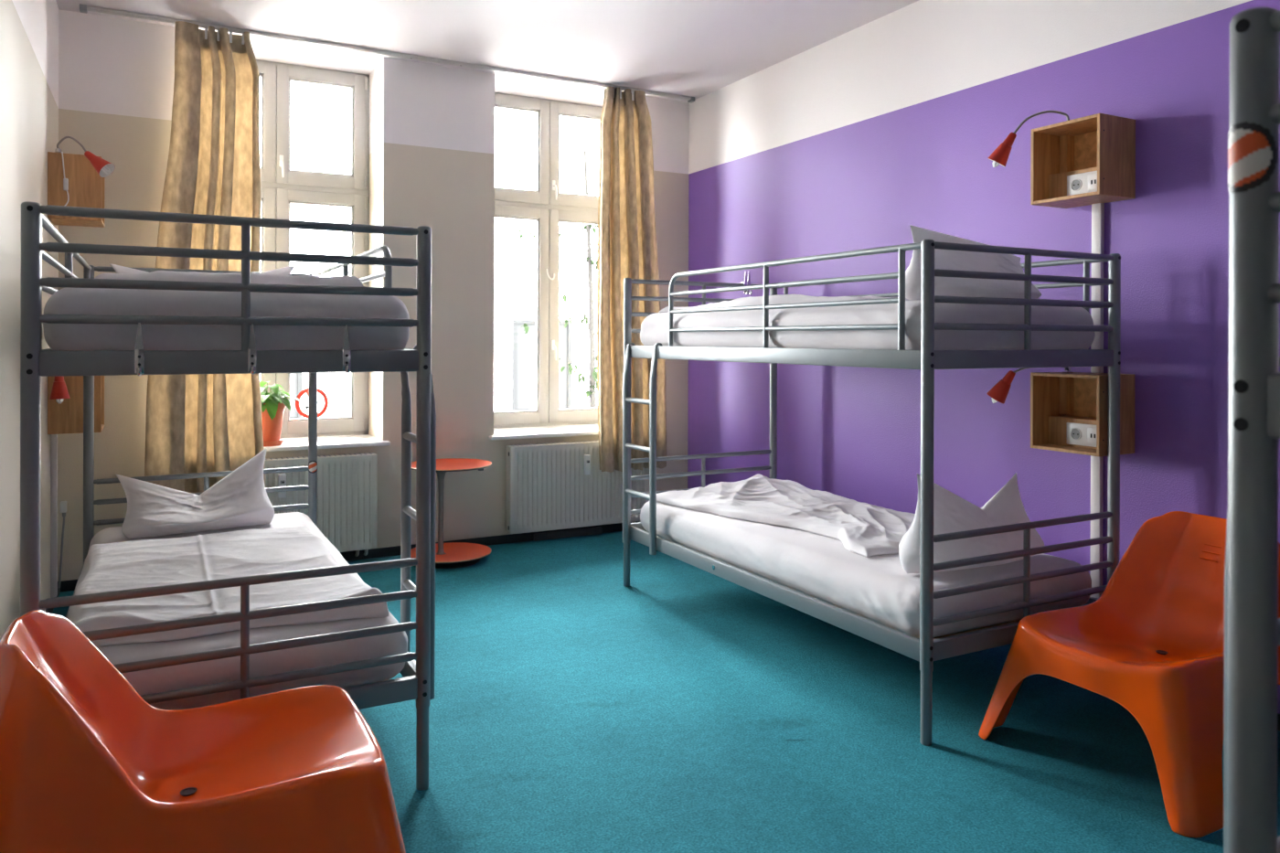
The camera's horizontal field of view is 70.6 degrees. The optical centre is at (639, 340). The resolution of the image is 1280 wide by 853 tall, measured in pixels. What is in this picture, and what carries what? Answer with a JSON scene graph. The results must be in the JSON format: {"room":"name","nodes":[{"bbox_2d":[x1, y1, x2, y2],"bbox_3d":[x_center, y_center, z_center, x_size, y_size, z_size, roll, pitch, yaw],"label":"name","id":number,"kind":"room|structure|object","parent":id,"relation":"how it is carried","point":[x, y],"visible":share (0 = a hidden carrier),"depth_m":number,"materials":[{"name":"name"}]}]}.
{"room":"dormitory","nodes":[
{"label":"dormitory","id":0,"kind":"room"},
{"bbox_2d":[0,0,58,638],"bbox_3d":[-1.166,-0.195,1.112,0.120,2.970,7.862,0,0,-28],"label":"wall","id":1,"kind":"structure","parent":0,"point":[28,28],"depth_m":3.27,"materials":[{"name":"beige paint"}]},
{"bbox_2d":[45,582,60,613],"bbox_3d":[-1.131,1.263,1.184,0.014,0.055,7.748,0,0,-28],"label":"baseboard","id":2,"kind":"structure","parent":1,"relation":"attached to","point":[48,610],"depth_m":4.26,"materials":[{"name":"black"}]},
{"bbox_2d":[50,434,57,597],"bbox_3d":[-2.799,0.826,4.318,0.026,0.790,0.042,0,0,-28],"label":"duct","id":3,"kind":"object","parent":1,"relation":"attached to","point":[53,437],"visible":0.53,"depth_m":4.30,"materials":[{"name":"white plastic"}]},
{"bbox_2d":[58,501,66,587],"bbox_3d":[-2.864,1.010,4.482,0.037,0.429,0.036,0,0,-28],"label":"power cord","id":4,"kind":"object","parent":1,"relation":"attached to","point":[63,504],"visible":1,"depth_m":4.48,"materials":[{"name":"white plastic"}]},
{"bbox_2d":[47,375,104,434],"bbox_3d":[-2.713,0.280,4.357,0.213,0.303,0.304,0,0,-28],"label":"shelf box","id":5,"kind":"object","parent":1,"relation":"attached to","point":[67,417],"visible":0.59,"depth_m":4.22,"materials":[{"name":"brown wood"}]},
{"bbox_2d":[49,375,70,404],"bbox_3d":[-2.662,0.170,4.154,0.080,0.232,0.176,0,0,-28],"label":"reading lamp","id":6,"kind":"object","parent":5,"relation":"attached to","point":[59,391],"visible":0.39,"depth_m":4.09,"materials":[{"name":"red metal"}]},
{"bbox_2d":[47,151,105,227],"bbox_3d":[-2.700,-0.718,4.338,0.213,0.303,0.304,0,0,-28],"label":"shelf box","id":7,"kind":"object","parent":1,"relation":"attached to","point":[86,186],"visible":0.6,"depth_m":4.21,"materials":[{"name":"brown wood"}]},
{"bbox_2d":[53,136,115,205],"bbox_3d":[-2.582,-0.772,4.181,0.289,0.360,0.080,0,0,2],"label":"reading lamp","id":8,"kind":"object","parent":7,"relation":"attached to","point":[104,168],"visible":0.93,"depth_m":4.17,"materials":[{"name":"red metal"}]},
{"bbox_2d":[63,178,68,190],"bbox_3d":[-2.654,-0.724,4.178,0.020,0.056,0.018,0,0,-28],"label":"switch","id":9,"kind":"object","parent":8,"relation":"attached to","point":[65,180],"depth_m":4.17,"materials":[{"name":"white plastic"}]},
{"bbox_2d":[57,9,689,581],"bbox_3d":[-1.429,-0.201,5.708,3.990,2.970,0.491,0,0,-28],"label":"wall","id":10,"kind":"structure","parent":0,"point":[432,127],"depth_m":5.46,"materials":[{"name":"beige paint"}]},
{"bbox_2d":[264,452,377,556],"bbox_3d":[-1.989,0.960,5.062,1.003,0.605,0.125,0,0,-28],"label":"radiator","id":11,"kind":"object","parent":10,"relation":"attached to","point":[346,484],"visible":0.48,"depth_m":5.17,"materials":[{"name":"white metal"}]},
{"bbox_2d":[264,452,376,460],"bbox_3d":[-1.993,0.664,5.071,1.000,0.013,0.085,0,0,-28],"label":"grille","id":12,"kind":"object","parent":11,"relation":"attached to","point":[368,456],"depth_m":5.18,"materials":[{"name":"metal"}]},
{"bbox_2d":[256,59,390,451],"bbox_3d":[-2.103,-0.535,5.298,1.158,2.305,0.516,0,0,-28],"label":"window","id":13,"kind":"structure","parent":10,"relation":"in","point":[282,186],"depth_m":5.52,"materials":[{"name":"white paint"}]},
{"bbox_2d":[259,381,304,446],"bbox_3d":[-2.091,0.410,5.131,0.279,0.364,0.322,0,0,41],"label":"potted plant","id":14,"kind":"object","parent":13,"relation":"on","point":[273,405],"visible":0.79,"depth_m":5.08,"materials":[{"name":"green plant"}]},
{"bbox_2d":[295,387,328,418],"bbox_3d":[-2.026,0.384,5.584,0.196,0.196,0.002,0,0,-28],"label":"no smoking sign","id":15,"kind":"object","parent":13,"relation":"attached to","point":[302,409],"visible":0.72,"depth_m":5.57,"materials":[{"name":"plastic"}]},
{"bbox_2d":[57,521,639,592],"bbox_3d":[-1.314,1.257,5.487,3.750,0.055,0.014,0,0,-28],"label":"baseboard","id":16,"kind":"structure","parent":10,"relation":"attached to","point":[69,585],"depth_m":5.63,"materials":[{"name":"black"}]},
{"bbox_2d":[488,92,602,439],"bbox_3d":[-0.543,-0.532,6.132,1.137,2.305,0.516,0,0,-28],"label":"window","id":17,"kind":"structure","parent":10,"relation":"in","point":[545,205],"depth_m":6.29,"materials":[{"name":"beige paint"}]},
{"bbox_2d":[505,439,649,533],"bbox_3d":[-0.385,0.964,5.920,1.005,0.605,0.125,0,0,-28],"label":"radiator","id":18,"kind":"object","parent":10,"relation":"attached to","point":[549,485],"visible":0.73,"depth_m":5.82,"materials":[{"name":"white metal"}]},
{"bbox_2d":[505,439,598,447],"bbox_3d":[-0.389,0.668,5.928,1.002,0.013,0.085,0,0,-28],"label":"grille","id":19,"kind":"object","parent":18,"relation":"attached to","point":[581,443],"depth_m":5.83,"materials":[{"name":"metal"}]},
{"bbox_2d":[55,0,918,106],"bbox_3d":[0.425,-1.751,2.248,3.950,0.150,8.373,0,0,-28],"label":"ceiling","id":20,"kind":"structure","parent":0,"point":[697,48],"depth_m":4.93,"materials":[{"name":"white paint"}]},
{"bbox_2d":[79,3,694,102],"bbox_3d":[-1.223,-1.669,5.393,3.612,0.031,0.052,0,0,-28],"label":"track","id":21,"kind":"object","parent":20,"relation":"attached to","point":[83,8],"visible":1,"depth_m":5.20,"materials":[{"name":"silver metal"}]},
{"bbox_2d":[144,21,266,492],"bbox_3d":[-2.292,-0.409,4.784,0.583,2.514,0.161,0,0,-28],"label":"curtain","id":22,"kind":"object","parent":21,"relation":"hanging from","point":[197,422],"visible":0.73,"depth_m":4.79,"materials":[{"name":"beige fabric"}]},
{"bbox_2d":[597,85,666,472],"bbox_3d":[-0.052,-0.404,5.976,0.509,2.514,0.178,0,0,-28],"label":"curtain","id":23,"kind":"object","parent":21,"relation":"hanging from","point":[627,245],"visible":0.86,"depth_m":5.94,"materials":[{"name":"beige fabric"}]},
{"bbox_2d":[52,531,1279,852],"bbox_3d":[0.397,1.344,2.287,3.950,0.100,8.453,0,0,-28],"label":"floor","id":24,"kind":"structure","parent":0,"point":[682,708],"depth_m":2.96,"materials":[{"name":"teal carpet"}]},
{"bbox_2d":[0,609,405,852],"bbox_3d":[-0.986,0.935,1.965,0.897,0.710,0.720,0,0,-28],"label":"lounge chair","id":25,"kind":"object","parent":24,"relation":"on","point":[88,764],"visible":1,"depth_m":1.85,"materials":[{"name":"orange plastic"}]},
{"bbox_2d":[20,201,436,790],"bbox_3d":[-1.526,0.476,3.319,1.014,1.620,2.143,0,0,-28],"label":"bunk bed","id":26,"kind":"object","parent":24,"relation":"on","point":[417,683],"visible":0.65,"depth_m":2.42,"materials":[{"name":"silver metal"}]},
{"bbox_2d":[134,322,144,376],"bbox_3d":[-1.251,0.021,2.259,0.021,0.132,0.058,0,0,-28],"label":"bracket","id":27,"kind":"object","parent":26,"relation":"attached to","point":[139,350],"visible":1,"depth_m":2.25,"materials":[{"name":"silver metal"}]},
{"bbox_2d":[42,287,409,350],"bbox_3d":[-1.532,-0.048,3.306,0.925,0.199,2.038,0,0,-28],"label":"mattress","id":28,"kind":"object","parent":26,"relation":"on","point":[66,301],"visible":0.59,"depth_m":2.38,"materials":[{"name":"grey fabric"}]},
{"bbox_2d":[94,270,363,287],"bbox_3d":[-1.468,-0.181,3.195,0.796,0.065,1.150,0,0,-28],"label":"duvet","id":29,"kind":"object","parent":28,"relation":"on","point":[157,275],"visible":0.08,"depth_m":2.71,"materials":[{"name":"white fabric"}]},
{"bbox_2d":[109,263,296,275],"bbox_3d":[-1.863,-0.254,3.904,0.755,0.202,0.276,0,0,-28],"label":"pillow","id":30,"kind":"object","parent":29,"relation":"on","point":[286,271],"visible":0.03,"depth_m":3.89,"materials":[{"name":"white fabric"}]},
{"bbox_2d":[67,512,407,709],"bbox_3d":[-1.536,0.906,3.306,0.928,0.178,2.034,0,0,-28],"label":"mattress","id":31,"kind":"object","parent":26,"relation":"on","point":[203,673],"visible":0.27,"depth_m":2.49,"materials":[{"name":"grey fabric"}]},
{"bbox_2d":[115,448,274,539],"bbox_3d":[-1.897,0.658,3.876,0.622,0.310,0.374,0,0,-28],"label":"pillow","id":32,"kind":"object","parent":31,"relation":"on","point":[240,498],"visible":1,"depth_m":3.85,"materials":[{"name":"white fabric"}]},
{"bbox_2d":[71,525,388,647],"bbox_3d":[-1.430,0.777,3.086,0.851,0.076,1.353,0,0,-28],"label":"duvet","id":33,"kind":"object","parent":31,"relation":"on","point":[143,563],"visible":0.81,"depth_m":2.93,"materials":[{"name":"white fabric"}]},
{"bbox_2d":[247,324,256,374],"bbox_3d":[-1.022,0.022,2.382,0.021,0.132,0.058,0,0,-28],"label":"bracket","id":34,"kind":"object","parent":26,"relation":"attached to","point":[251,349],"visible":1,"depth_m":2.38,"materials":[{"name":"silver metal"}]},
{"bbox_2d":[308,460,317,473],"bbox_3d":[-1.612,0.620,4.451,0.043,0.061,0.020,0,0,-23],"label":"round sticker","id":35,"kind":"object","parent":26,"relation":"attached to","point":[312,464],"visible":1,"depth_m":4.44,"materials":[{"name":"multicoloured plastic"}]},
{"bbox_2d":[341,325,350,373],"bbox_3d":[-0.810,0.023,2.495,0.021,0.132,0.058,0,0,-28],"label":"bracket","id":36,"kind":"object","parent":26,"relation":"attached to","point":[346,347],"visible":1,"depth_m":2.49,"materials":[{"name":"silver metal"}]},
{"bbox_2d":[410,458,491,568],"bbox_3d":[-1.111,1.000,5.266,0.490,0.570,0.490,0,0,-28],"label":"side table","id":37,"kind":"object","parent":24,"relation":"on","point":[448,555],"visible":0.72,"depth_m":5.21,"materials":[{"name":"orange laminate"}]},
{"bbox_2d":[622,239,1120,746],"bbox_3d":[0.834,0.483,4.050,1.014,1.620,2.143,0,0,-28],"label":"bunk bed","id":38,"kind":"object","parent":24,"relation":"on","point":[927,649],"visible":0.83,"depth_m":3.25,"materials":[{"name":"silver metal"}]},
{"bbox_2d":[742,270,748,294],"bbox_3d":[0.594,-0.328,5.095,0.021,0.132,0.058,0,0,-28],"label":"coat hook","id":39,"kind":"object","parent":38,"relation":"attached to","point":[746,292],"visible":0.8,"depth_m":5.09,"materials":[{"name":"silver metal"}]},
{"bbox_2d":[746,271,752,294],"bbox_3d":[0.616,-0.328,5.107,0.021,0.132,0.058,0,0,-28],"label":"coat hook","id":40,"kind":"object","parent":38,"relation":"attached to","point":[749,276],"visible":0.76,"depth_m":5.10,"materials":[{"name":"silver metal"}]},
{"bbox_2d":[640,501,1091,638],"bbox_3d":[0.851,0.912,4.043,0.931,0.179,2.017,0,0,-28],"label":"mattress","id":41,"kind":"object","parent":38,"relation":"on","point":[877,588],"visible":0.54,"depth_m":3.35,"materials":[{"name":"grey fabric"}]},
{"bbox_2d":[656,473,915,557],"bbox_3d":[0.775,0.767,4.195,0.828,0.107,1.570,0,0,-28],"label":"duvet","id":42,"kind":"object","parent":41,"relation":"on","point":[866,529],"visible":0.88,"depth_m":4.16,"materials":[{"name":"white fabric"}]},
{"bbox_2d":[898,472,1044,573],"bbox_3d":[1.230,0.639,3.339,0.721,0.368,0.282,0,0,-28],"label":"pillow","id":43,"kind":"object","parent":41,"relation":"on","point":[952,513],"visible":0.73,"depth_m":3.19,"materials":[{"name":"white fabric"}]},
{"bbox_2d":[640,300,1095,350],"bbox_3d":[0.851,-0.042,4.044,0.933,0.199,2.017,0,0,-28],"label":"mattress","id":44,"kind":"object","parent":38,"relation":"on","point":[655,327],"visible":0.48,"depth_m":3.28,"materials":[{"name":"grey fabric"}]},
{"bbox_2d":[658,294,920,312],"bbox_3d":[0.780,-0.172,4.223,0.806,0.057,1.500,0,0,-28],"label":"duvet","id":45,"kind":"object","parent":44,"relation":"on","point":[777,299],"visible":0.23,"depth_m":3.83,"materials":[{"name":"white fabric"}]},
{"bbox_2d":[897,224,1041,299],"bbox_3d":[1.198,-0.269,3.286,0.673,0.252,0.299,0,0,-28],"label":"pillow","id":46,"kind":"object","parent":44,"relation":"on","point":[944,259],"visible":0.58,"depth_m":3.14,"materials":[{"name":"white fabric"}]},
{"bbox_2d":[978,511,1279,837],"bbox_3d":[1.658,0.942,2.868,0.897,0.710,0.720,0,0,-28],"label":"lounge chair","id":47,"kind":"object","parent":24,"relation":"on","point":[1152,644],"visible":0.71,"depth_m":2.85,"materials":[{"name":"orange plastic"}]},
{"bbox_2d":[1223,7,1279,852],"bbox_3d":[1.745,0.490,0.980,2.143,1.620,1.014,0,0,-28],"label":"bunk bed","id":48,"kind":"object","parent":24,"relation":"on","point":[1252,624],"visible":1,"depth_m":0.87,"materials":[{"name":"silver metal"}]},
{"bbox_2d":[1227,121,1277,193],"bbox_3d":[0.595,-0.179,0.886,0.023,0.067,0.043,0,0,-20],"label":"round sticker","id":49,"kind":"object","parent":48,"relation":"attached to","point":[1252,149],"visible":1,"depth_m":0.87,"materials":[{"name":"multicoloured plastic"}]},
{"bbox_2d":[687,0,1279,714],"bbox_3d":[2.247,-0.186,2.937,0.120,2.970,7.862,0,0,-28],"label":"wall","id":50,"kind":"structure","parent":0,"point":[888,124],"depth_m":4.15,"materials":[{"name":"purple paint"}]},
{"bbox_2d":[1030,113,1135,208],"bbox_3d":[1.734,-0.697,3.545,0.213,0.303,0.304,0,0,-28],"label":"shelf box","id":51,"kind":"object","parent":50,"relation":"attached to","point":[1091,159],"visible":1,"depth_m":3.54,"materials":[{"name":"brown wood"}]},
{"bbox_2d":[987,110,1069,167],"bbox_3d":[1.589,-0.823,3.682,0.324,0.213,0.080,0,0,25],"label":"reading lamp","id":52,"kind":"object","parent":51,"relation":"attached to","point":[1000,155],"visible":0.8,"depth_m":3.70,"materials":[{"name":"red metal"}]},
{"bbox_2d":[1048,166,1097,198],"bbox_3d":[1.721,-0.615,3.540,0.025,0.112,0.277,0,0,-28],"label":"socket","id":53,"kind":"object","parent":51,"relation":"attached to","point":[1082,181],"depth_m":3.56,"materials":[{"name":"plastic"}]},
{"bbox_2d":[1030,372,1135,456],"bbox_3d":[1.732,0.279,3.545,0.213,0.303,0.304,0,0,-28],"label":"shelf box","id":54,"kind":"object","parent":50,"relation":"attached to","point":[1069,411],"visible":0.95,"depth_m":3.60,"materials":[{"name":"brown wood"}]},
{"bbox_2d":[986,366,1073,403],"bbox_3d":[1.586,0.177,3.683,0.324,0.163,0.080,0,0,25],"label":"reading lamp","id":55,"kind":"object","parent":54,"relation":"attached to","point":[999,391],"visible":0.73,"depth_m":3.70,"materials":[{"name":"red metal"}]},
{"bbox_2d":[1048,416,1096,449],"bbox_3d":[1.719,0.361,3.539,0.025,0.112,0.277,0,0,-28],"label":"socket","id":56,"kind":"object","parent":54,"relation":"attached to","point":[1064,432],"depth_m":3.56,"materials":[{"name":"plastic"}]},
{"bbox_2d":[1090,455,1103,598],"bbox_3d":[1.814,0.834,3.591,0.022,0.806,0.042,0,0,-28],"label":"duct","id":57,"kind":"object","parent":50,"relation":"attached to","point":[1096,462],"visible":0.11,"depth_m":3.58,"materials":[{"name":"white plastic"}]},
{"bbox_2d":[1090,202,1104,373],"bbox_3d":[1.817,-0.209,3.590,0.022,0.672,0.042,0,0,-28],"label":"duct","id":58,"kind":"object","parent":50,"relation":"attached to","point":[1097,209],"visible":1,"depth_m":3.58,"materials":[{"name":"white plastic"}]},
{"bbox_2d":[1277,713,1279,731],"bbox_3d":[2.163,1.271,2.945,0.014,0.055,7.748,0,0,-28],"label":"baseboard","id":59,"kind":"structure","parent":50,"relation":"attached to","point":[1278,715],"depth_m":3.00,"materials":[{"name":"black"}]},
{"label":"outside","id":60,"kind":"structure","parent":0,"visible":0},
{"bbox_3d":[-11.274,5.269,31.666,70.000,0.100,53.547,0,0,-28],"label":"ground","id":61,"kind":"structure","parent":60,"visible":0},
{"bbox_2d":[259,268,597,418],"bbox_3d":[-4.563,2.005,20.189,16.600,6.500,6.500,0,0,-28],"label":"outdoor view","id":62,"kind":"structure","parent":61,"relation":"on","point":[515,304],"depth_m":17.99,"materials":[{"name":"white"}]},
{"bbox_2d":[512,149,598,407],"bbox_3d":[-0.539,1.682,9.190,1.513,7.202,0.835,0,0,-28],"label":"tree","id":63,"kind":"object","parent":61,"relation":"on","point":[589,318],"visible":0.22,"depth_m":9.14,"materials":[{"name":"green plant"}]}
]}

